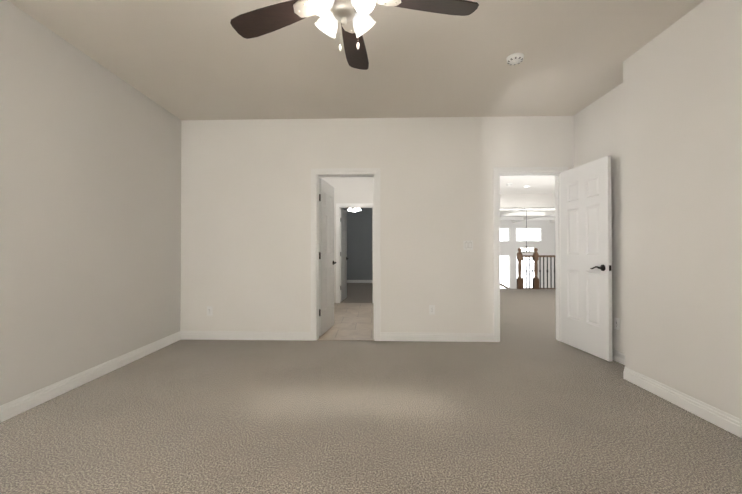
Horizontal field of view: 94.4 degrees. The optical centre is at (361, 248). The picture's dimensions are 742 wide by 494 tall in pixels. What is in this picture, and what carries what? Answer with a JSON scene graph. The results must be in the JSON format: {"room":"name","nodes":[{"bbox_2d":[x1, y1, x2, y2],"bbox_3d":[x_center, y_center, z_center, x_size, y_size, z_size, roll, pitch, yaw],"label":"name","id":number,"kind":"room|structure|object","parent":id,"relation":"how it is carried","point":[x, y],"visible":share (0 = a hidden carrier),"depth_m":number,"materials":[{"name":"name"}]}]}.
{"room":"empty bedroom","nodes":[
{"label":"empty bedroom","id":0,"kind":"room"},
{"bbox_2d":[0,0,180,405],"bbox_3d":[-2.424,-0.264,1.345,0.150,2.740,6.180,0,-1,2],"label":"wall","id":1,"kind":"structure","parent":0,"point":[90,212],"depth_m":2.77,"materials":[{"name":"paint"}]},
{"bbox_2d":[0,331,179,422],"bbox_3d":[-2.343,1.052,1.261,0.016,0.105,6.040,0,-1,2],"label":"baseboard","id":2,"kind":"structure","parent":1,"relation":"attached to","point":[8,410],"depth_m":2.76,"materials":[{"name":"white wood"}]},
{"bbox_2d":[317,303,373,340],"bbox_3d":[-0.341,1.203,5.758,2.650,0.124,3.048,0,-1,2],"label":"floor","id":3,"kind":"structure","parent":0,"point":[353,321],"depth_m":5.20,"materials":[{"name":"beige tile"}]},
{"bbox_2d":[319,177,372,302],"bbox_3d":[-0.283,-0.210,7.353,2.430,2.740,0.120,0,-1,2],"label":"wall","id":4,"kind":"structure","parent":0,"point":[353,189],"depth_m":7.29,"materials":[{"name":"paint"}]},
{"bbox_2d":[340,208,348,301],"bbox_3d":[-0.398,0.136,7.783,0.163,2.030,0.707,0,-1,2],"label":"closet door","id":5,"kind":"structure","parent":4,"relation":"in","point":[343,254],"depth_m":7.72,"materials":[{"name":"white paint"}]},
{"bbox_2d":[336,203,373,302],"bbox_3d":[-0.114,0.129,7.345,0.750,2.062,0.124,0,-1,2],"label":"door frame","id":6,"kind":"structure","parent":4,"relation":"attached to","point":[339,239],"depth_m":7.30,"materials":[{"name":"white wood"}]},
{"bbox_2d":[8,0,703,216],"bbox_3d":[5.323,-1.651,7.839,15.550,0.150,20.000,0,-1,2],"label":"ceiling","id":7,"kind":"structure","parent":0,"point":[192,59],"depth_m":2.90,"materials":[{"name":"paint"}]},
{"bbox_2d":[230,0,478,69],"bbox_3d":[-0.071,-1.292,1.736,1.342,0.678,1.305,0,-1,2],"label":"ceiling fan","id":8,"kind":"object","parent":7,"relation":"hanging from","point":[355,19],"visible":1,"depth_m":1.79,"materials":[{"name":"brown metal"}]},
{"bbox_2d":[506,53,523,64],"bbox_3d":[1.299,-1.597,2.906,0.136,0.047,0.136,0,-1,2],"label":"smoke detector","id":9,"kind":"object","parent":7,"relation":"attached to","point":[514,58],"visible":1,"depth_m":2.87,"materials":[{"name":"white plastic"}]},
{"bbox_2d":[500,194,554,222],"bbox_3d":[6.749,-1.334,13.697,11.050,0.380,7.800,0,-1,2],"label":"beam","id":10,"kind":"structure","parent":7,"relation":"attached to","point":[512,204],"depth_m":9.87,"materials":[{"name":"paint"}]},
{"bbox_2d":[521,210,533,252],"bbox_3d":[6.147,-0.686,12.808,0.525,1.690,0.527,0,-1,2],"label":"chandelier","id":11,"kind":"object","parent":7,"relation":"hanging from","point":[526,249],"visible":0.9,"depth_m":12.80,"materials":[{"name":"black metal"}]},
{"bbox_2d":[342,208,372,279],"bbox_3d":[-0.158,-0.168,12.042,2.400,2.740,0.100,0,-1,2],"label":"wall","id":12,"kind":"structure","parent":0,"point":[359,248],"depth_m":11.98,"materials":[{"name":"paint"}]},
{"bbox_2d":[347,280,372,282],"bbox_3d":[-0.180,1.149,11.972,2.400,0.105,0.016,0,-1,2],"label":"baseboard","id":13,"kind":"structure","parent":12,"relation":"attached to","point":[359,281],"depth_m":11.95,"materials":[{"name":"white wood"}]},
{"bbox_2d":[0,283,741,493],"bbox_3d":[4.737,1.198,4.930,14.550,0.120,14.200,0,-1,2],"label":"floor","id":14,"kind":"structure","parent":0,"point":[528,416],"depth_m":2.16,"materials":[{"name":"beige carpet"}]},
{"bbox_2d":[500,248,555,288],"bbox_3d":[7.839,0.992,10.214,8.464,2.013,0.615,0,-1,2],"label":"stair railing","id":15,"kind":"object","parent":14,"relation":"on","point":[536,256],"visible":0.29,"depth_m":10.03,"materials":[{"name":"brown wood"}]},
{"bbox_2d":[180,116,573,332],"bbox_3d":[0.155,-0.238,4.289,4.830,2.740,0.140,0,-1,2],"label":"wall","id":16,"kind":"structure","parent":0,"point":[245,225],"depth_m":4.24,"materials":[{"name":"paint"}]},
{"bbox_2d":[207,306,212,315],"bbox_3d":[-1.891,0.777,4.267,0.070,0.114,0.008,0,-1,2],"label":"electrical outlet","id":17,"kind":"object","parent":16,"relation":"attached to","point":[209,310],"visible":1,"depth_m":4.27,"materials":[{"name":"white plastic"}]},
{"bbox_2d":[180,331,310,340],"bbox_3d":[-1.429,1.079,4.246,1.605,0.105,0.016,0,-1,2],"label":"baseboard","id":18,"kind":"structure","parent":16,"relation":"attached to","point":[184,335],"depth_m":4.24,"materials":[{"name":"white wood"}]},
{"bbox_2d":[319,178,335,335],"bbox_3d":[-0.469,0.109,4.743,0.184,2.030,0.704,0,-1,2],"label":"bathroom door","id":19,"kind":"structure","parent":16,"relation":"in","point":[326,256],"depth_m":4.67,"materials":[{"name":"white paint"}]},
{"bbox_2d":[311,168,380,340],"bbox_3d":[-0.196,0.074,4.297,0.856,2.116,0.178,0,-1,2],"label":"door frame","id":20,"kind":"structure","parent":16,"relation":"attached to","point":[315,172],"depth_m":4.22,"materials":[{"name":"white wood"}]},
{"bbox_2d":[429,305,434,313],"bbox_3d":[0.858,0.747,4.185,0.070,0.114,0.008,0,-1,2],"label":"electrical outlet","id":21,"kind":"object","parent":16,"relation":"attached to","point":[431,309],"visible":1,"depth_m":4.18,"materials":[{"name":"white plastic"}]},
{"bbox_2d":[381,332,493,341],"bbox_3d":[0.917,1.079,4.176,1.372,0.105,0.016,0,-1,2],"label":"baseboard","id":22,"kind":"structure","parent":16,"relation":"attached to","point":[385,336],"depth_m":4.17,"materials":[{"name":"white wood"}]},
{"bbox_2d":[463,241,472,249],"bbox_3d":[1.298,-0.039,4.178,0.116,0.116,0.010,0,-1,2],"label":"switch plate","id":23,"kind":"object","parent":16,"relation":"attached to","point":[467,245],"visible":1,"depth_m":4.18,"materials":[{"name":"white plastic"}]},
{"bbox_2d":[493,167,567,341],"bbox_3d":[2.050,0.074,4.230,0.888,2.116,0.178,0,-1,2],"label":"door frame","id":24,"kind":"structure","parent":16,"relation":"attached to","point":[497,171],"depth_m":4.17,"materials":[{"name":"white wood"}]},
{"bbox_2d":[561,156,611,361],"bbox_3d":[2.453,0.100,3.759,0.144,2.030,0.752,0,-1,2],"label":"hall door","id":25,"kind":"structure","parent":16,"relation":"in","point":[586,267],"depth_m":3.68,"materials":[{"name":"white paint"}]},
{"bbox_2d":[500,220,555,288],"bbox_3d":[6.868,1.382,17.671,11.050,5.740,0.200,0,-1,2],"label":"wall","id":26,"kind":"structure","parent":0,"point":[545,245],"depth_m":17.53,"materials":[{"name":"paint"}]},
{"bbox_2d":[574,0,741,418],"bbox_3d":[2.472,-0.266,1.199,0.515,2.740,6.180,0,-1,2],"label":"wall","id":27,"kind":"structure","parent":0,"point":[661,125],"depth_m":2.42,"materials":[{"name":"paint"}]},
{"bbox_2d":[614,317,619,329],"bbox_3d":[2.542,0.749,3.418,0.008,0.114,0.070,0,-1,2],"label":"outlet","id":28,"kind":"object","parent":27,"relation":"attached to","point":[617,323],"visible":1,"depth_m":3.41,"materials":[{"name":"white plastic"}]},
{"bbox_2d":[612,349,624,362],"bbox_3d":[2.541,1.073,3.541,0.016,0.105,1.190,0,-1,2],"label":"baseboard","id":29,"kind":"structure","parent":27,"relation":"attached to","point":[617,356],"depth_m":3.39,"materials":[{"name":"white wood"}]},
{"bbox_2d":[621,363,741,437],"bbox_3d":[2.188,1.046,0.538,0.019,0.105,4.866,0,-1,2],"label":"baseboard","id":30,"kind":"structure","parent":27,"relation":"attached to","point":[730,423],"depth_m":2.35,"materials":[{"name":"white wood"}]},
{"bbox_3d":[-0.266,-1.647,8.296,2.650,0.150,7.820,0,-1,2],"label":"ceiling","id":31,"kind":"structure","parent":0,"visible":0},
{"bbox_2d":[348,208,360,211],"bbox_3d":[-0.204,-1.316,9.837,0.392,0.485,0.356,0,-1,2],"label":"closet ceiling light","id":32,"kind":"object","parent":31,"relation":"hanging from","point":[354,209],"visible":0.79,"depth_m":9.77,"materials":[{"name":"white glass"}]}
]}

